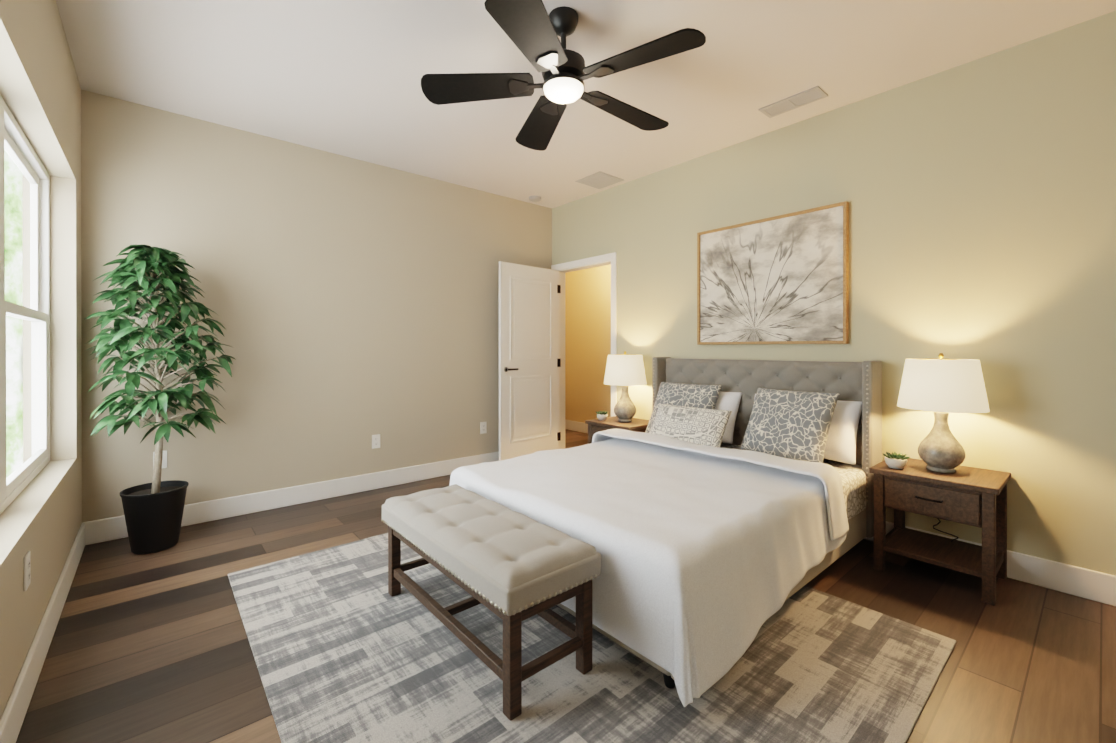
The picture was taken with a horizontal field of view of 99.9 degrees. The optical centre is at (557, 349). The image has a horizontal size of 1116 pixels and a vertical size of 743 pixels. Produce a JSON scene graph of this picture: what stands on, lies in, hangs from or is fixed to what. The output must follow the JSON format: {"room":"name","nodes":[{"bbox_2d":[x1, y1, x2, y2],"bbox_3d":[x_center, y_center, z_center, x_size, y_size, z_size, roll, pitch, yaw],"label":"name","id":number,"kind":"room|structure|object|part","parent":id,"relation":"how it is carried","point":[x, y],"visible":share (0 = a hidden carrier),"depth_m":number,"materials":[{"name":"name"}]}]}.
{"room":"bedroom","nodes":[
{"label":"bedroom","id":0,"kind":"room"},
{"bbox_2d":[0,0,81,718],"bbox_3d":[-1.407,-0.186,0.973,0.200,2.740,4.700,0,0,-41],"label":"wall","id":1,"kind":"structure","parent":0,"point":[41,513],"depth_m":2.16,"materials":[{"name":"beige paint"}]},
{"bbox_2d":[0,95,49,513],"bbox_3d":[-2.110,-0.167,1.740,0.065,1.560,2.120,0,0,-41],"label":"window","id":2,"kind":"structure","parent":1,"relation":"in","point":[15,145],"depth_m":2.46,"materials":[{"name":"white wood"}]},
{"bbox_2d":[24,551,30,590],"bbox_3d":[-1.804,0.753,1.597,0.008,0.115,0.070,0,0,-41],"label":"electrical outlet","id":3,"kind":"object","parent":1,"relation":"attached to","point":[27,574],"visible":1,"depth_m":1.58,"materials":[{"name":"white plastic"}]},
{"bbox_2d":[0,521,91,742],"bbox_3d":[-1.324,1.114,1.047,0.021,0.140,4.700,0,0,-41],"label":"baseboard","id":4,"kind":"structure","parent":1,"relation":"attached to","point":[12,718],"depth_m":1.71,"materials":[{"name":"white"}]},
{"bbox_2d":[81,89,551,521],"bbox_3d":[-1.589,-0.192,4.014,3.890,2.740,0.150,0,0,-41],"label":"wall","id":5,"kind":"structure","parent":0,"point":[353,303],"depth_m":3.57,"materials":[{"name":"beige paint"}]},
{"bbox_2d":[153,450,166,467],"bbox_3d":[-2.587,0.720,3.053,0.070,0.115,0.008,0,0,-41],"label":"electrical outlet","id":6,"kind":"object","parent":5,"relation":"attached to","point":[164,459],"visible":0.33,"depth_m":3.06,"materials":[{"name":"white plastic"}]},
{"bbox_2d":[92,451,498,543],"bbox_3d":[-1.446,1.108,4.028,3.660,0.140,0.020,0,0,-41],"label":"baseboard","id":7,"kind":"structure","parent":5,"relation":"attached to","point":[107,529],"depth_m":3.56,"materials":[{"name":"white wood"}]},
{"bbox_2d":[372,434,379,448],"bbox_3d":[-1.533,0.778,3.959,0.070,0.115,0.008,0,0,-41],"label":"electrical outlet","id":8,"kind":"object","parent":5,"relation":"attached to","point":[375,441],"visible":1,"depth_m":3.96,"materials":[{"name":"white plastic"}]},
{"bbox_2d":[480,422,486,433],"bbox_3d":[-0.737,0.777,4.644,0.070,0.115,0.008,0,0,-41],"label":"electrical outlet","id":9,"kind":"object","parent":5,"relation":"attached to","point":[483,427],"visible":1,"depth_m":4.64,"materials":[{"name":"white plastic"}]},
{"bbox_2d":[16,429,1115,742],"bbox_3d":[0.039,1.230,3.175,5.260,0.100,6.450,0,0,-41],"label":"floor","id":10,"kind":"structure","parent":0,"point":[152,647],"depth_m":1.90,"materials":[{"name":"brown wood"}]},
{"bbox_2d":[85,245,235,553],"bbox_3d":[-2.336,0.282,2.800,0.697,1.794,0.650,0,0,-41],"label":"plant","id":11,"kind":"object","parent":10,"relation":"on","point":[153,512],"visible":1,"depth_m":2.71,"materials":[{"name":"green plant"}]},
{"bbox_3d":[-2.401,1.002,2.798,0.312,0.354,0.312,0,0,-41],"label":"pot","id":12,"kind":"part","parent":11,"relation":"part of","materials":[{"name":"black plastic"}]},
{"bbox_2d":[228,533,955,742],"bbox_3d":[-0.059,1.176,2.168,2.160,0.010,2.590,0,0,-41],"label":"rug","id":13,"kind":"object","parent":10,"relation":"on","point":[346,646],"visible":0.58,"depth_m":1.69,"materials":[{"name":"grey fabric"}]},
{"bbox_2d":[381,484,600,720],"bbox_3d":[-0.344,0.937,1.982,0.423,0.466,1.078,0,0,-41],"label":"bench","id":14,"kind":"object","parent":13,"relation":"on","point":[511,569],"visible":1,"depth_m":1.70,"materials":[{"name":"beige fabric"}]},
{"bbox_3d":[-0.344,0.784,1.981,0.415,0.084,1.070,0,0,-41],"label":"seat","id":15,"kind":"part","parent":14,"relation":"part of","materials":[{"name":"fabric"}]},
{"bbox_2d":[585,416,648,443],"bbox_3d":[0.569,0.905,4.125,0.452,0.544,0.510,0,0,-41],"label":"nightstand","id":16,"kind":"object","parent":10,"relation":"on","point":[613,422],"visible":0.15,"depth_m":4.05,"materials":[{"name":"brown wood"}]},
{"bbox_3d":[0.425,0.748,4.000,0.016,0.140,0.374,0,0,-41],"label":"drawer","id":17,"kind":"part","parent":16,"relation":"part of","materials":[{"name":"brown wood"}]},
{"bbox_2d":[595,411,607,419],"bbox_3d":[0.403,0.591,4.183,0.108,0.080,0.119,0,0,-41],"label":"succulent","id":18,"kind":"object","parent":16,"relation":"on","point":[602,415],"visible":1,"depth_m":4.15,"materials":[{"name":"white ceramic"}]},
{"bbox_2d":[597,414,607,419],"bbox_3d":[0.395,0.605,4.185,0.100,0.052,0.100,0,0,-41],"label":"pot","id":19,"kind":"object","parent":16,"relation":"on","point":[600,416],"depth_m":4.15,"materials":[{"name":"white ceramic"}]},
{"bbox_2d":[604,351,646,421],"bbox_3d":[0.589,0.323,4.128,0.376,0.616,0.376,0,0,-41],"label":"lamp","id":20,"kind":"object","parent":16,"relation":"on","point":[624,370],"visible":1,"depth_m":4.01,"materials":[{"name":"ceramic"}]},
{"bbox_3d":[0.589,0.178,4.127,0.376,0.256,0.376,0,0,-41],"label":"lamp shade","id":21,"kind":"part","parent":20,"relation":"part of","materials":[{"name":"beige fabric"}]},
{"bbox_2d":[449,357,881,706],"bbox_3d":[0.661,0.624,2.766,2.095,1.111,1.682,0,0,-41],"label":"bed","id":22,"kind":"object","parent":10,"relation":"on","point":[718,513],"visible":0.96,"depth_m":2.27,"materials":[{"name":"fabric"}]},
{"bbox_2d":[645,382,721,432],"bbox_3d":[0.935,0.467,3.539,0.296,0.433,0.566,0,0,-41],"label":"pillow","id":23,"kind":"object","parent":22,"relation":"on","point":[688,395],"depth_m":3.50,"materials":[{"name":"grey fabric"}]},
{"bbox_2d":[715,392,741,443],"bbox_3d":[1.065,0.494,3.621,0.232,0.380,0.720,0,0,-41],"label":"pillow","id":24,"kind":"object","parent":22,"relation":"on","point":[729,401],"depth_m":3.41,"materials":[{"name":"white fabric"}]},
{"bbox_3d":[1.376,0.582,3.380,0.210,1.030,1.582,0,0,-41],"label":"headboard","id":25,"kind":"part","parent":22,"relation":"part of","materials":[{"name":"fabric"}]},
{"bbox_2d":[740,388,838,462],"bbox_3d":[1.440,0.469,2.952,0.288,0.433,0.562,0,0,-41],"label":"pillow","id":26,"kind":"object","parent":22,"relation":"on","point":[796,425],"depth_m":2.85,"materials":[{"name":"grey fabric"}]},
{"bbox_2d":[754,394,861,464],"bbox_3d":[1.568,0.495,3.038,0.232,0.380,0.720,0,0,-41],"label":"pillow","id":27,"kind":"object","parent":22,"relation":"on","point":[844,439],"depth_m":2.82,"materials":[{"name":"grey fabric"}]},
{"bbox_2d":[869,458,1010,605],"bbox_3d":[1.997,0.908,2.464,0.452,0.544,0.510,0,0,-41],"label":"nightstand","id":28,"kind":"object","parent":10,"relation":"on","point":[972,496],"visible":0.96,"depth_m":2.38,"materials":[{"name":"brown wood"}]},
{"bbox_2d":[882,452,909,468],"bbox_3d":[1.815,0.594,2.509,0.108,0.080,0.119,0,0,-41],"label":"succulent","id":29,"kind":"object","parent":28,"relation":"on","point":[894,460],"visible":1,"depth_m":2.49,"materials":[{"name":"green plant"}]},
{"bbox_2d":[885,456,906,468],"bbox_3d":[1.808,0.609,2.512,0.100,0.052,0.100,0,0,-41],"label":"pot","id":30,"kind":"object","parent":28,"relation":"on","point":[895,462],"depth_m":2.48,"materials":[{"name":"white ceramic"}]},
{"bbox_3d":[1.835,0.745,2.325,0.026,0.009,0.109,0,0,-41],"label":"handle","id":31,"kind":"part","parent":28,"relation":"part of","materials":[{"name":"brown metal"}]},
{"bbox_3d":[1.853,0.751,2.340,0.016,0.140,0.374,0,0,-41],"label":"drawer","id":32,"kind":"part","parent":28,"relation":"part of","materials":[{"name":"brown wood"}]},
{"bbox_2d":[897,353,989,472],"bbox_3d":[2.006,0.327,2.457,0.376,0.616,0.376,0,0,-41],"label":"lamp","id":33,"kind":"object","parent":28,"relation":"on","point":[941,388],"visible":1,"depth_m":2.37,"materials":[{"name":"ceramic"}]},
{"bbox_3d":[2.033,0.173,2.480,0.222,0.309,0.257,0,0,-41],"label":"stem","id":34,"kind":"part","parent":33,"relation":"part of","materials":[{"name":"gold metal"}]},
{"bbox_3d":[2.006,0.181,2.457,0.376,0.256,0.376,0,0,-41],"label":"lamp shade","id":35,"kind":"part","parent":33,"relation":"part of","materials":[{"name":"beige fabric"}]},
{"bbox_3d":[2.074,0.942,2.568,0.064,0.199,0.174,0,0,-41],"label":"cord","id":36,"kind":"part","parent":28,"relation":"part of","materials":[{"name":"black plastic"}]},
{"bbox_2d":[56,0,1115,207],"bbox_3d":[0.039,-1.610,3.169,5.260,0.100,6.450,0,0,-41],"label":"ceiling","id":37,"kind":"structure","parent":0,"point":[341,77],"depth_m":2.59,"materials":[{"name":"beige paint"}]},
{"bbox_2d":[529,196,540,201],"bbox_3d":[-0.236,-1.549,4.838,0.130,0.030,0.130,0,0,-41],"label":"detector","id":38,"kind":"object","parent":37,"relation":"attached to","point":[535,198],"visible":1,"depth_m":4.81,"materials":[{"name":"grey plastic"}]},
{"bbox_2d":[421,0,705,150],"bbox_3d":[0.061,-1.364,2.215,1.252,0.386,1.276,0,0,-41],"label":"fan","id":39,"kind":"object","parent":37,"relation":"hanging from","point":[532,29],"visible":1,"depth_m":2.14,"materials":[{"name":"black metal"}]},
{"bbox_3d":[0.026,-1.389,2.202,0.208,0.336,0.208,0,0,-41],"label":"motor","id":40,"kind":"part","parent":39,"relation":"part of","materials":[{"name":"black metal"}]},
{"bbox_2d":[575,171,623,188],"bbox_3d":[0.386,-1.558,4.345,0.320,0.008,0.320,0,0,-41],"label":"ceiling vent","id":41,"kind":"object","parent":37,"relation":"in","point":[599,180],"visible":1,"depth_m":4.33,"materials":[{"name":"grey metal"}]},
{"bbox_2d":[759,86,827,117],"bbox_3d":[1.480,-1.554,2.964,0.160,0.010,0.360,0,0,-41],"label":"ceiling vent","id":42,"kind":"object","parent":37,"relation":"in","point":[805,97],"visible":0.98,"depth_m":2.95,"materials":[{"name":"grey metal"}]},
{"bbox_2d":[565,264,610,422],"bbox_3d":[0.982,-0.196,5.994,0.150,2.740,3.400,0,0,-41],"label":"wall","id":43,"kind":"structure","parent":0,"point":[587,329],"depth_m":6.54,"materials":[{"name":"beige paint"}]},
{"bbox_2d":[565,419,587,432],"bbox_3d":[0.919,1.104,5.942,0.016,0.140,3.100,0,0,-41],"label":"baseboard","id":44,"kind":"structure","parent":43,"relation":"attached to","point":[569,425],"depth_m":6.69,"materials":[{"name":"white"}]},
{"bbox_2d":[552,11,1115,575],"bbox_3d":[0.991,-0.192,4.089,0.120,2.740,6.300,0,0,-41],"label":"wall","id":45,"kind":"structure","parent":0,"point":[978,195],"depth_m":2.55,"materials":[{"name":"beige paint"}]},
{"bbox_2d":[499,261,560,460],"bbox_3d":[-0.274,0.158,4.835,0.812,2.020,0.046,0,0,-45],"label":"door leaf","id":46,"kind":"structure","parent":45,"relation":"in","point":[507,448],"depth_m":4.73,"materials":[{"name":"white wood"}]},
{"bbox_3d":[0.011,0.148,5.094,0.042,1.690,0.012,0,0,-41],"label":"door hinge","id":47,"kind":"part","parent":46,"relation":"part of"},
{"bbox_2d":[551,252,616,448],"bbox_3d":[0.297,0.124,4.897,0.156,2.105,0.960,0,0,-41],"label":"door frame","id":48,"kind":"structure","parent":45,"relation":"attached to","point":[587,263],"depth_m":4.97,"materials":[{"name":"white wood"}]},
{"bbox_2d":[697,201,848,344],"bbox_3d":[1.486,-0.486,3.384,0.042,0.900,1.075,0,0,-41],"label":"art","id":49,"kind":"object","parent":45,"relation":"attached to","point":[782,279],"visible":1,"depth_m":3.31,"materials":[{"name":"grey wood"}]},
{"bbox_2d":[864,521,1115,605],"bbox_3d":[1.773,1.110,3.073,0.021,0.140,3.735,0,0,-41],"label":"baseboard","id":50,"kind":"structure","parent":45,"relation":"attached to","point":[1072,579],"depth_m":2.29,"materials":[{"name":"white"}]},
{"label":"outside","id":51,"kind":"structure","parent":0,"visible":0},
{"bbox_2d":[4,150,22,477],"bbox_3d":[-5.008,-1.319,2.689,2.980,9.000,16.000,0,0,-41],"label":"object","id":52,"kind":"structure","parent":51,"point":[13,294],"depth_m":8.75,"materials":[{"name":"glass"}]}
]}

